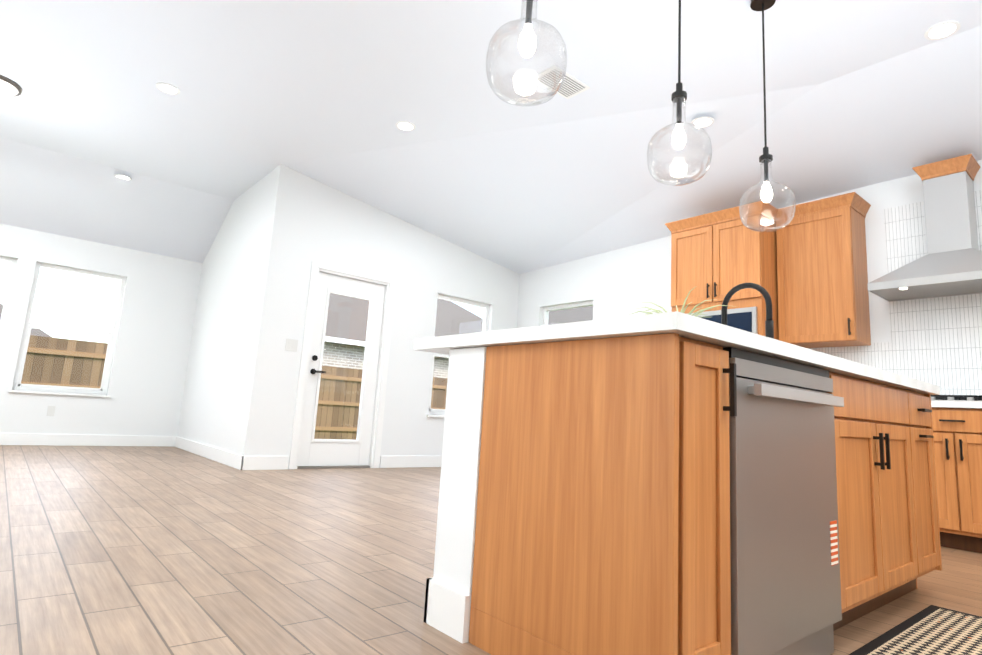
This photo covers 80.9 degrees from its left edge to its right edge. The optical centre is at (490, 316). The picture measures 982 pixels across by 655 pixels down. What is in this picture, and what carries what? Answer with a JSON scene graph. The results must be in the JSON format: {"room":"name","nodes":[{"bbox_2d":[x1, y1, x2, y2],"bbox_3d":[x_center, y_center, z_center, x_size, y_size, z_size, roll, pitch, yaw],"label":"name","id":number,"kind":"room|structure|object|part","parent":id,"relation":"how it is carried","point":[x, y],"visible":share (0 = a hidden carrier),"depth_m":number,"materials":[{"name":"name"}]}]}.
{"room":"kitchen","nodes":[
{"label":"kitchen","id":0,"kind":"room"},
{"bbox_2d":[0,224,201,435],"bbox_3d":[-5.917,-0.383,6.130,5.340,3.400,0.140,11,-12,-39],"label":"wall","id":1,"kind":"structure","parent":0,"point":[146,383],"depth_m":7.13,"materials":[{"name":"white paint"}]},
{"bbox_2d":[0,256,17,344],"bbox_3d":[-5.790,0.010,6.167,0.960,1.505,0.160,11,-12,-39],"label":"window","id":2,"kind":"structure","parent":1,"relation":"in","point":[13,261],"depth_m":6.51,"materials":[{"name":"white plastic"}]},
{"bbox_2d":[46,406,55,415],"bbox_3d":[-5.050,1.083,6.609,0.070,0.115,0.006,11,-12,-39],"label":"outlet","id":3,"kind":"object","parent":1,"relation":"attached to","point":[51,411],"visible":1,"depth_m":6.61,"materials":[{"name":"white plastic"}]},
{"bbox_2d":[8,262,125,396],"bbox_3d":[-4.978,0.172,6.845,0.960,1.505,0.160,11,-12,-39],"label":"window","id":4,"kind":"structure","parent":1,"relation":"in","point":[19,387],"depth_m":6.81,"materials":[{"name":"white plastic"}]},
{"bbox_2d":[0,433,175,446],"bbox_3d":[-6.006,1.212,5.767,5.170,0.130,0.015,11,-12,-39],"label":"baseboard","id":5,"kind":"structure","parent":1,"relation":"attached to","point":[5,438],"depth_m":6.77,"materials":[{"name":"white wood"}]},
{"bbox_2d":[177,168,275,453],"bbox_3d":[-3.085,-0.103,6.775,0.140,3.400,2.510,11,-12,-39],"label":"wall","id":6,"kind":"structure","parent":0,"point":[216,380],"depth_m":6.48,"materials":[{"name":"white paint"}]},
{"bbox_2d":[172,436,243,469],"bbox_3d":[-3.182,1.487,6.387,0.015,0.130,2.635,11,-12,-39],"label":"baseboard","id":7,"kind":"structure","parent":6,"relation":"attached to","point":[236,461],"depth_m":6.14,"materials":[{"name":"white wood"}]},
{"bbox_2d":[239,164,519,465],"bbox_3d":[-0.936,0.040,6.850,3.540,3.400,0.140,11,-12,-39],"label":"wall","id":8,"kind":"structure","parent":0,"point":[310,219],"depth_m":6.41,"materials":[{"name":"white paint"}]},
{"bbox_2d":[244,456,288,469],"bbox_3d":[-2.156,1.408,5.544,0.410,0.130,0.015,11,-12,-39],"label":"baseboard","id":9,"kind":"structure","parent":8,"relation":"attached to","point":[250,462],"depth_m":5.53,"materials":[{"name":"white wood"}]},
{"bbox_2d":[285,338,297,351],"bbox_3d":[-2.009,0.287,5.802,0.120,0.120,0.010,11,-12,-39],"label":"light switch","id":10,"kind":"object","parent":8,"relation":"attached to","point":[291,344],"visible":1,"depth_m":5.80,"materials":[{"name":"white plastic"}]},
{"bbox_2d":[288,260,395,468],"bbox_3d":[-1.594,0.539,6.216,1.010,2.130,0.158,11,-12,-39],"label":"door","id":11,"kind":"structure","parent":8,"relation":"attached to","point":[309,451],"depth_m":6.19,"materials":[{"name":"white wood"}]},
{"label":"glass","id":12,"kind":"part","parent":11,"relation":"part of","materials":[{"name":"clear glass"}]},
{"bbox_2d":[379,456,441,467],"bbox_3d":[-0.491,1.742,6.934,1.920,0.130,0.015,11,-12,-39],"label":"baseboard","id":13,"kind":"structure","parent":8,"relation":"attached to","point":[385,461],"depth_m":6.56,"materials":[{"name":"white wood"}]},
{"bbox_2d":[426,294,488,417],"bbox_3d":[-0.392,0.516,7.236,0.940,1.505,0.160,11,-12,-39],"label":"window","id":14,"kind":"structure","parent":8,"relation":"in","point":[438,413],"depth_m":7.20,"materials":[{"name":"white plastic"}]},
{"bbox_2d":[0,445,981,654],"bbox_3d":[-0.848,1.059,2.285,9.000,0.100,12.400,11,-12,-39],"label":"floor","id":15,"kind":"structure","parent":0,"point":[135,550],"depth_m":2.44,"materials":[{"name":"brown wood"}]},
{"bbox_2d":[423,323,941,654],"bbox_3d":[0.941,0.665,2.242,2.180,0.875,0.936,11,-12,-39],"label":"kitchen island","id":16,"kind":"object","parent":15,"relation":"on","point":[673,483],"depth_m":1.55,"materials":[{"name":"brown wood"}]},
{"bbox_2d":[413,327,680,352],"bbox_3d":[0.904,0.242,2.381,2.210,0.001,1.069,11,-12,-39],"label":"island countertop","id":17,"kind":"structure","parent":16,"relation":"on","point":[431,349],"depth_m":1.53,"materials":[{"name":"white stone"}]},
{"bbox_2d":[629,287,727,317],"bbox_3d":[0.820,0.066,2.563,0.547,0.311,0.495,11,-12,-39],"label":"air plant","id":18,"kind":"object","parent":17,"relation":"on","point":[683,311],"visible":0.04,"depth_m":2.48,"materials":[{"name":"green plant"}]},
{"bbox_2d":[718,283,774,377],"bbox_3d":[1.250,0.066,2.712,0.278,0.417,0.255,11,-12,-39],"label":"faucet","id":19,"kind":"object","parent":17,"relation":"on","point":[769,323],"depth_m":2.60,"materials":[{"name":"black metal"}]},
{"bbox_2d":[717,347,844,654],"bbox_3d":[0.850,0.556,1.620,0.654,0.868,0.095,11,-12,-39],"label":"dishwasher","id":20,"kind":"object","parent":16,"relation":"in","point":[785,559],"depth_m":1.58,"materials":[{"name":"silver metal"}]},
{"bbox_2d":[670,210,776,339],"bbox_3d":[2.143,0.415,5.149,0.622,2.470,0.840,11,-12,-39],"label":"tall cabinet","id":21,"kind":"object","parent":15,"relation":"on","point":[713,257],"depth_m":5.00,"materials":[{"name":"brown wood"}]},
{"bbox_2d":[849,605,981,654],"bbox_3d":[1.580,1.080,1.859,0.950,0.008,0.470,11,-12,-39],"label":"rug","id":22,"kind":"object","parent":15,"relation":"on","point":[932,630],"visible":1,"depth_m":1.96,"materials":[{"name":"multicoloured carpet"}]},
{"bbox_2d":[931,406,981,552],"bbox_3d":[3.146,1.059,3.790,0.626,0.874,0.977,11,-12,-39],"label":"base cabinet","id":23,"kind":"object","parent":15,"relation":"on","point":[957,434],"depth_m":3.59,"materials":[{"name":"brown wood"}]},
{"bbox_2d":[931,402,981,409],"bbox_3d":[3.672,0.539,3.273,0.641,0.040,3.941,11,-12,-39],"label":"countertop","id":24,"kind":"structure","parent":23,"relation":"on","point":[952,405],"depth_m":3.63,"materials":[{"name":"white stone"}]},
{"bbox_2d":[931,395,981,401],"bbox_3d":[3.161,0.567,3.897,0.455,0.047,0.880,11,-12,-39],"label":"cooktop","id":25,"kind":"object","parent":24,"relation":"in","point":[968,398],"visible":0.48,"depth_m":3.76,"materials":[{"name":"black metal"}]},
{"bbox_2d":[0,0,981,273],"bbox_3d":[-0.683,-1.686,2.723,8.670,0.630,12.070,11,-12,-39],"label":"ceiling","id":26,"kind":"structure","parent":0,"point":[858,92],"depth_m":4.52,"materials":[{"name":"white paint"}]},
{"bbox_2d":[0,75,21,96],"bbox_3d":[-3.993,-1.840,4.616,0.350,0.100,0.350,11,-12,-39],"label":"flush-mount ceiling light","id":27,"kind":"object","parent":26,"relation":"attached to","point":[9,87],"visible":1,"depth_m":4.62,"materials":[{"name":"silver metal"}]},
{"bbox_2d":[114,174,131,179],"bbox_3d":[-4.086,-1.544,6.393,0.170,0.008,0.170,11,-12,-39],"label":"recessed light","id":28,"kind":"object","parent":26,"relation":"in","point":[123,176],"visible":0.75,"depth_m":6.36,"materials":[{"name":"white plastic"}]},
{"bbox_2d":[156,82,179,94],"bbox_3d":[-2.563,-1.808,4.569,0.170,0.008,0.170,11,-12,-39],"label":"recessed light","id":29,"kind":"object","parent":26,"relation":"in","point":[167,88],"visible":1,"depth_m":4.56,"materials":[{"name":"white plastic"}]},
{"bbox_2d":[396,121,414,130],"bbox_3d":[-0.734,-1.634,4.942,0.170,0.008,0.170,11,-12,-39],"label":"recessed light","id":30,"kind":"object","parent":26,"relation":"in","point":[405,125],"visible":1,"depth_m":4.93,"materials":[{"name":"white plastic"}]},
{"bbox_2d":[486,0,566,105],"bbox_3d":[0.151,-1.388,2.008,0.270,1.348,0.270,11,-12,-39],"label":"pendant light","id":31,"kind":"object","parent":26,"relation":"hanging from","point":[527,44],"visible":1,"depth_m":1.91,"materials":[{"name":"clear glass"}]},
{"bbox_2d":[532,65,589,98],"bbox_3d":[0.508,-1.687,4.162,0.380,0.010,0.220,11,-12,-39],"label":"ceiling vent","id":32,"kind":"object","parent":26,"relation":"in","point":[572,86],"visible":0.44,"depth_m":4.16,"materials":[{"name":"white metal"}]},
{"bbox_2d":[647,0,711,185],"bbox_3d":[0.849,-1.248,2.591,0.270,1.348,0.270,11,-12,-39],"label":"pendant light","id":33,"kind":"object","parent":26,"relation":"hanging from","point":[679,98],"visible":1,"depth_m":2.51,"materials":[{"name":"clear glass"}]},
{"bbox_3d":[0.820,-0.777,2.512,0.270,0.390,0.270,11,-12,-39],"label":"glass","id":34,"kind":"part","parent":33,"relation":"part of","materials":[{"name":"clear glass"}]},
{"bbox_3d":[0.856,-1.377,2.612,0.130,1.088,0.130,11,-12,-39],"label":"stem","id":35,"kind":"part","parent":33,"relation":"part of","materials":[{"name":"black metal"}]},
{"bbox_2d":[691,116,714,127],"bbox_3d":[1.651,-1.514,4.488,0.170,0.008,0.170,11,-12,-39],"label":"recessed light","id":36,"kind":"object","parent":26,"relation":"in","point":[704,121],"visible":0.77,"depth_m":4.47,"materials":[{"name":"white plastic"}]},
{"bbox_2d":[739,0,795,231],"bbox_3d":[1.486,-1.121,3.123,0.270,1.348,0.270,11,-12,-39],"label":"pendant light","id":37,"kind":"object","parent":26,"relation":"hanging from","point":[765,159],"visible":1,"depth_m":3.06,"materials":[{"name":"clear glass"}]},
{"bbox_3d":[1.494,-1.249,3.145,0.130,1.088,0.130,11,-12,-39],"label":"stem","id":38,"kind":"part","parent":37,"relation":"part of","materials":[{"name":"black metal"}]},
{"bbox_3d":[1.457,-0.649,3.044,0.270,0.390,0.270,11,-12,-39],"label":"glass","id":39,"kind":"part","parent":37,"relation":"part of","materials":[{"name":"clear glass"}]},
{"bbox_2d":[924,21,960,39],"bbox_3d":[2.662,-1.686,3.397,0.170,0.008,0.170,11,-12,-39],"label":"recessed light","id":40,"kind":"object","parent":26,"relation":"in","point":[942,30],"visible":1,"depth_m":3.39,"materials":[{"name":"white plastic"}]},
{"bbox_2d":[517,160,981,342],"bbox_3d":[3.432,-0.115,4.340,0.140,3.400,9.350,11,-12,-39],"label":"wall","id":41,"kind":"structure","parent":0,"point":[623,282],"depth_m":6.45,"materials":[{"name":"white paint"}]},
{"bbox_2d":[543,301,592,324],"bbox_3d":[0.926,0.581,7.142,0.160,1.505,0.960,11,-12,-39],"label":"window","id":42,"kind":"structure","parent":41,"relation":"in","point":[546,310],"depth_m":7.36,"materials":[{"name":"white plastic"}]},
{"bbox_2d":[773,202,872,349],"bbox_3d":[2.757,-0.306,4.804,0.346,1.090,0.574,11,-12,-39],"label":"upper cabinet","id":43,"kind":"object","parent":41,"relation":"attached to","point":[806,268],"depth_m":4.66,"materials":[{"name":"brown wood"}]},
{"bbox_3d":[2.752,0.077,4.421,0.030,0.130,0.011,11,-12,-39],"label":"handle","id":44,"kind":"part","parent":43,"relation":"part of","materials":[{"name":"black metal"}]},
{"bbox_2d":[867,154,981,301],"bbox_3d":[3.279,-0.660,4.139,0.488,0.950,0.890,11,-12,-39],"label":"range hood","id":45,"kind":"object","parent":41,"relation":"attached to","point":[949,264],"visible":1,"depth_m":4.13,"materials":[{"name":"silver metal"}]},
{"label":"outside","id":46,"kind":"structure","parent":0,"visible":0},
{"bbox_3d":[-12.733,2.737,14.380,120.000,0.200,100.000,11,-12,-39],"label":"ground","id":47,"kind":"structure","parent":46,"visible":0},
{"bbox_2d":[0,303,51,336],"bbox_3d":[-21.521,-0.988,13.881,17.600,5.920,10.700,11,-12,-39],"label":"house","id":48,"kind":"structure","parent":47,"relation":"on","point":[39,331],"depth_m":15.26,"materials":[{"name":"beige"}]},
{"bbox_2d":[21,335,447,439],"bbox_3d":[-11.518,0.557,7.134,32.000,1.850,0.110,11,-12,-39],"label":"fence","id":49,"kind":"object","parent":47,"relation":"on","point":[37,353],"depth_m":10.75,"materials":[{"name":"brown wood"}]},
{"bbox_2d":[322,293,482,377],"bbox_3d":[-5.290,1.097,22.277,13.900,6.520,10.700,11,-12,-39],"label":"house","id":50,"kind":"structure","parent":47,"relation":"on","point":[355,317],"depth_m":17.90,"materials":[{"name":"grey"}]},
{"bbox_2d":[548,306,592,324],"bbox_3d":[8.126,0.619,16.980,10.400,7.320,15.200,11,-12,-39],"label":"house","id":51,"kind":"structure","parent":47,"relation":"on","point":[579,313],"depth_m":17.01,"materials":[{"name":"grey"}]}
]}

